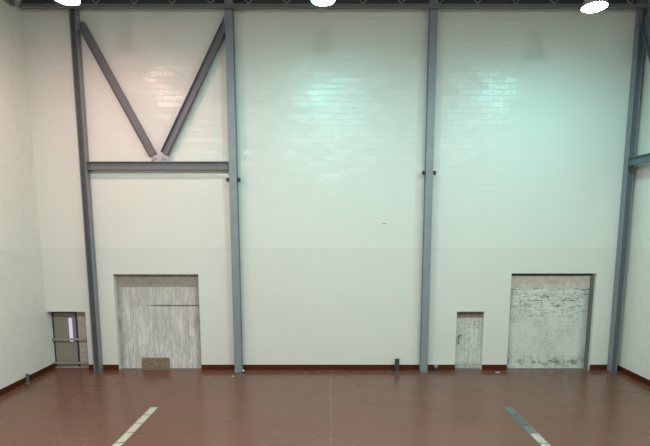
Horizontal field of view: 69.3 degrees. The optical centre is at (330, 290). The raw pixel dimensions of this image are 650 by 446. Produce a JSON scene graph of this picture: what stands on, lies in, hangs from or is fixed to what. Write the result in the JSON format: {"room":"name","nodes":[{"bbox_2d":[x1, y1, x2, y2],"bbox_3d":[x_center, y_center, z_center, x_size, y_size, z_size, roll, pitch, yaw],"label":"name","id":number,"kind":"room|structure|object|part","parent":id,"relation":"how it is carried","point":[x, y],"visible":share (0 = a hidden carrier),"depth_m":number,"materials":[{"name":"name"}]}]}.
{"room":"empty warehouse","nodes":[
{"label":"empty warehouse","id":0,"kind":"room"},
{"bbox_2d":[0,0,54,388],"bbox_3d":[-10.600,-2.352,6.039,0.300,13.600,22.600,0,8,0],"label":"wall","id":1,"kind":"structure","parent":0,"point":[26,328],"depth_m":15.72,"materials":[{"name":"white paint"}]},
{"bbox_2d":[5,0,16,5],"bbox_3d":[-10.330,-8.848,8.363,0.140,0.970,13.982,0,8,0],"label":"joist","id":2,"kind":"object","parent":1,"relation":"attached to","point":[11,2],"visible":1,"depth_m":15.18,"materials":[{"name":"metal"}]},
{"bbox_2d":[0,363,55,395],"bbox_3d":[-10.444,4.305,6.787,0.012,0.205,22.295,0,8,0],"label":"baseboard","id":3,"kind":"structure","parent":1,"relation":"attached to","point":[20,382],"depth_m":16.03,"materials":[{"name":"paint"}]},
{"bbox_2d":[0,368,649,445],"bbox_3d":[0.115,4.505,6.817,21.730,0.200,22.900,0,8,0],"label":"floor","id":4,"kind":"structure","parent":0,"point":[60,406],"depth_m":13.82,"materials":[{"name":"red concrete"}]},
{"bbox_2d":[25,374,29,383],"bbox_3d":[-10.375,2.994,16.062,0.110,0.312,0.140,0,8,0],"label":"post","id":5,"kind":"object","parent":4,"relation":"on","point":[27,375],"visible":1,"depth_m":16.05,"materials":[{"name":"metal"}]},
{"bbox_2d":[68,9,102,371],"bbox_3d":[-8.572,-3.670,16.512,0.325,13.400,0.260,0,8,0],"label":"steel column","id":6,"kind":"structure","parent":4,"relation":"on","point":[74,18],"depth_m":16.47,"materials":[{"name":"grey metal"}]},
{"bbox_2d":[78,21,156,156],"bbox_3d":[-7.285,-6.856,16.075,2.399,4.410,0.200,0,8,0],"label":"diagonal brace","id":7,"kind":"object","parent":6,"relation":"attached to","point":[85,32],"visible":1,"depth_m":16.05,"materials":[{"name":"metal"}]},
{"bbox_2d":[112,407,158,445],"bbox_3d":[-5.223,3.709,11.921,0.255,0.007,4.070,0,8,0],"label":"floor strip","id":8,"kind":"object","parent":4,"relation":"on","point":[151,410],"visible":1,"depth_m":12.49,"materials":[{"name":"paint"}]},
{"bbox_3d":[-5.223,3.709,11.916,0.207,0.005,0.536,0,8,0],"label":"plate","id":9,"kind":"part","parent":8,"relation":"part of","materials":[{"name":"white paint"}]},
{"bbox_3d":[-5.223,3.632,12.486,0.207,0.005,0.526,0,8,0],"label":"plate","id":10,"kind":"part","parent":8,"relation":"part of","materials":[{"name":"white paint"}]},
{"bbox_3d":[-5.223,3.555,13.056,0.207,0.005,0.536,0,8,0],"label":"plate","id":11,"kind":"part","parent":8,"relation":"part of","materials":[{"name":"white paint"}]},
{"bbox_3d":[-5.223,3.477,13.631,0.207,0.005,0.538,0,8,0],"label":"plate","id":12,"kind":"part","parent":8,"relation":"part of","materials":[{"name":"white paint"}]},
{"bbox_2d":[222,0,242,371],"bbox_3d":[-3.410,-3.670,16.512,0.486,13.400,0.260,0,8,0],"label":"steel column","id":13,"kind":"structure","parent":4,"relation":"on","point":[228,19],"depth_m":16.39,"materials":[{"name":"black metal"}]},
{"bbox_2d":[86,154,228,170],"bbox_3d":[-6.016,-4.492,16.400,4.947,0.542,0.220,0,8,0],"label":"horizontal beam","id":14,"kind":"structure","parent":13,"relation":"attached to","point":[160,162],"depth_m":16.41,"materials":[{"name":"metal"}]},
{"bbox_2d":[160,20,224,155],"bbox_3d":[-4.726,-6.880,16.072,2.363,4.361,0.200,0,8,0],"label":"diagonal brace","id":15,"kind":"object","parent":13,"relation":"attached to","point":[214,47],"visible":0.9,"depth_m":16.05,"materials":[{"name":"metal"}]},
{"bbox_2d":[394,359,399,371],"bbox_3d":[2.440,2.743,17.360,0.195,0.462,0.170,0,8,0],"label":"post","id":16,"kind":"object","parent":4,"relation":"on","point":[396,360],"visible":1,"depth_m":17.33,"materials":[{"name":"metal"}]},
{"bbox_2d":[419,0,437,371],"bbox_3d":[3.420,-3.670,16.512,0.474,13.400,0.260,0,8,0],"label":"steel column","id":17,"kind":"structure","parent":4,"relation":"on","point":[428,174],"depth_m":16.40,"materials":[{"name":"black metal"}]},
{"bbox_2d":[504,407,550,445],"bbox_3d":[5.240,3.711,11.906,0.260,0.007,4.100,0,8,0],"label":"floor strip","id":18,"kind":"object","parent":4,"relation":"on","point":[538,438],"visible":1,"depth_m":12.49,"materials":[{"name":"paint"}]},
{"bbox_3d":[5.240,3.473,13.656,0.212,0.005,0.488,0,8,0],"label":"plate","id":19,"kind":"part","parent":18,"relation":"part of","materials":[{"name":"teal paint"}]},
{"bbox_3d":[5.240,3.559,13.021,0.212,0.005,0.706,0,8,0],"label":"plate","id":20,"kind":"part","parent":18,"relation":"part of","materials":[{"name":"teal paint"}]},
{"bbox_3d":[5.240,3.643,12.402,0.212,0.005,0.456,0,8,0],"label":"plate","id":21,"kind":"part","parent":18,"relation":"part of","materials":[{"name":"teal paint"}]},
{"bbox_3d":[5.240,3.715,11.871,0.212,0.005,0.526,0,8,0],"label":"plate","id":22,"kind":"part","parent":18,"relation":"part of","materials":[{"name":"white paint"}]},
{"bbox_2d":[607,0,647,371],"bbox_3d":[10.370,-3.656,16.408,0.320,13.400,0.470,0,8,0],"label":"steel column","id":23,"kind":"structure","parent":4,"relation":"on","point":[638,45],"depth_m":16.50,"materials":[{"name":"grey metal"}]},
{"bbox_2d":[19,0,649,8],"bbox_3d":[0.115,-9.805,15.423,20.762,0.970,0.140,0,8,0],"label":"joist","id":24,"kind":"object","parent":23,"relation":"attached to","point":[172,5],"visible":0.85,"depth_m":15.46,"materials":[{"name":"metal"}]},
{"bbox_2d":[627,153,649,165],"bbox_3d":[10.345,-4.146,13.914,0.170,0.270,4.750,0,8,0],"label":"horizontal beam","id":25,"kind":"structure","parent":23,"relation":"attached to","point":[645,158],"depth_m":15.73,"materials":[{"name":"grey metal"}]},
{"bbox_2d":[640,17,649,62],"bbox_3d":[10.345,-6.675,14.794,0.200,4.424,2.338,0,8,0],"label":"diagonal brace","id":26,"kind":"object","parent":23,"relation":"attached to","point":[645,27],"visible":0.81,"depth_m":15.34,"materials":[{"name":"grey metal"}]},
{"bbox_2d":[21,9,635,369],"bbox_3d":[0.115,-3.817,16.850,21.130,13.600,0.420,0,8,0],"label":"wall","id":27,"kind":"structure","parent":0,"point":[531,105],"depth_m":16.55,"materials":[{"name":"white paint"}]},
{"bbox_2d":[52,338,86,339],"bbox_3d":[-9.750,1.810,17.586,1.360,0.072,0.043,0,8,0],"label":"guard rail","id":28,"kind":"object","parent":27,"relation":"attached to","point":[52,338],"visible":0.87,"depth_m":17.57,"materials":[{"name":"grey metal"}]},
{"bbox_2d":[51,312,88,367],"bbox_3d":[-9.740,1.811,17.729,1.420,2.210,0.110,0,8,0],"label":"door","id":29,"kind":"structure","parent":27,"relation":"in","point":[65,324],"depth_m":17.72,"materials":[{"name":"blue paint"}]},
{"bbox_3d":[-9.790,1.455,17.708,0.150,0.920,0.015,0,8,0],"label":"pane","id":30,"kind":"part","parent":29,"relation":"part of","materials":[{"name":"purple"}]},
{"bbox_3d":[-9.733,2.876,17.873,1.407,0.060,0.110,0,8,0],"label":"sill","id":31,"kind":"part","parent":29,"relation":"part of","materials":[{"name":"concrete"}]},
{"bbox_3d":[-9.265,1.779,17.739,0.470,2.150,0.080,0,8,0],"label":"panel","id":32,"kind":"part","parent":29,"relation":"part of","materials":[{"name":"beige wood"}]},
{"bbox_2d":[54,362,88,363],"bbox_3d":[-9.750,2.712,17.708,1.360,0.072,0.043,0,8,0],"label":"guard rail","id":33,"kind":"object","parent":27,"relation":"attached to","point":[54,362],"visible":0.85,"depth_m":17.69,"materials":[{"name":"grey metal"}]},
{"bbox_2d":[116,274,201,369],"bbox_3d":[-6.370,1.153,17.443,3.090,3.590,0.260,0,8,0],"label":"door","id":34,"kind":"structure","parent":27,"relation":"in","point":[159,314],"depth_m":17.50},
{"bbox_3d":[-6.370,2.929,17.683,3.090,0.006,0.260,0,8,0],"label":"sill","id":35,"kind":"part","parent":34,"relation":"part of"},
{"bbox_2d":[21,0,636,3],"bbox_3d":[0.115,-10.028,15.788,21.120,0.995,0.014,0,8,0],"label":"trim","id":36,"kind":"structure","parent":27,"relation":"attached to","point":[24,1],"depth_m":15.82,"materials":[{"name":"grey metal"}]},
{"bbox_2d":[89,365,606,369],"bbox_3d":[0.819,2.849,17.535,19.698,0.205,0.012,0,8,0],"label":"baseboard","id":37,"kind":"structure","parent":27,"relation":"attached to","point":[105,367],"depth_m":17.53,"materials":[{"name":"paint"}]},
{"bbox_2d":[455,312,482,369],"bbox_3d":[5.128,1.838,17.530,1.005,2.210,0.250,0,8,0],"label":"door","id":38,"kind":"structure","parent":27,"relation":"in","point":[469,324],"depth_m":17.60,"materials":[{"name":"white wood"}]},
{"bbox_3d":[5.128,2.930,17.678,1.005,0.006,0.250,0,8,0],"label":"sill","id":39,"kind":"part","parent":38,"relation":"part of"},
{"bbox_2d":[507,273,594,369],"bbox_3d":[8.105,1.138,17.446,3.090,3.620,0.270,0,8,0],"label":"door","id":40,"kind":"structure","parent":27,"relation":"in","point":[550,316],"depth_m":17.50,"materials":[{"name":"paint"}]},
{"bbox_3d":[8.105,2.928,17.688,3.090,0.006,0.270,0,8,0],"label":"sill","id":41,"kind":"part","parent":40,"relation":"part of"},
{"bbox_2d":[618,0,649,379],"bbox_3d":[10.830,-2.352,6.039,0.300,13.600,22.600,0,8,0],"label":"wall","id":42,"kind":"structure","parent":0,"point":[634,344],"depth_m":16.22,"materials":[{"name":"white paint"}]},
{"bbox_2d":[617,365,649,385],"bbox_3d":[10.674,4.325,6.641,0.012,0.205,22.000,0,8,0],"label":"baseboard","id":43,"kind":"structure","parent":42,"relation":"attached to","point":[619,368],"depth_m":16.55,"materials":[{"name":"paint"}]},
{"bbox_3d":[0.115,-9.170,4.964,21.730,0.200,22.900,0,8,0],"label":"ceiling","id":44,"kind":"structure","parent":0,"visible":0},
{"bbox_2d":[56,0,80,5],"bbox_3d":[-6.980,-8.835,12.275,0.644,2.426,0.644,0,8,0],"label":"lamp","id":45,"kind":"object","parent":44,"relation":"hanging from","point":[66,2],"visible":1,"depth_m":12.46,"materials":[{"name":"grey metal"}]},
{"bbox_2d":[311,0,334,5],"bbox_3d":[-0.210,-8.830,12.275,0.644,2.436,0.644,0,8,0],"label":"lamp","id":46,"kind":"object","parent":44,"relation":"hanging from","point":[316,2],"visible":1,"depth_m":12.46,"materials":[{"name":"grey metal"}]},
{"bbox_2d":[581,0,607,12],"bbox_3d":[6.980,-8.746,12.287,0.644,2.606,0.644,0,8,0],"label":"lamp","id":47,"kind":"object","parent":44,"relation":"hanging from","point":[588,6],"visible":1,"depth_m":12.34,"materials":[{"name":"grey metal"}]}
]}

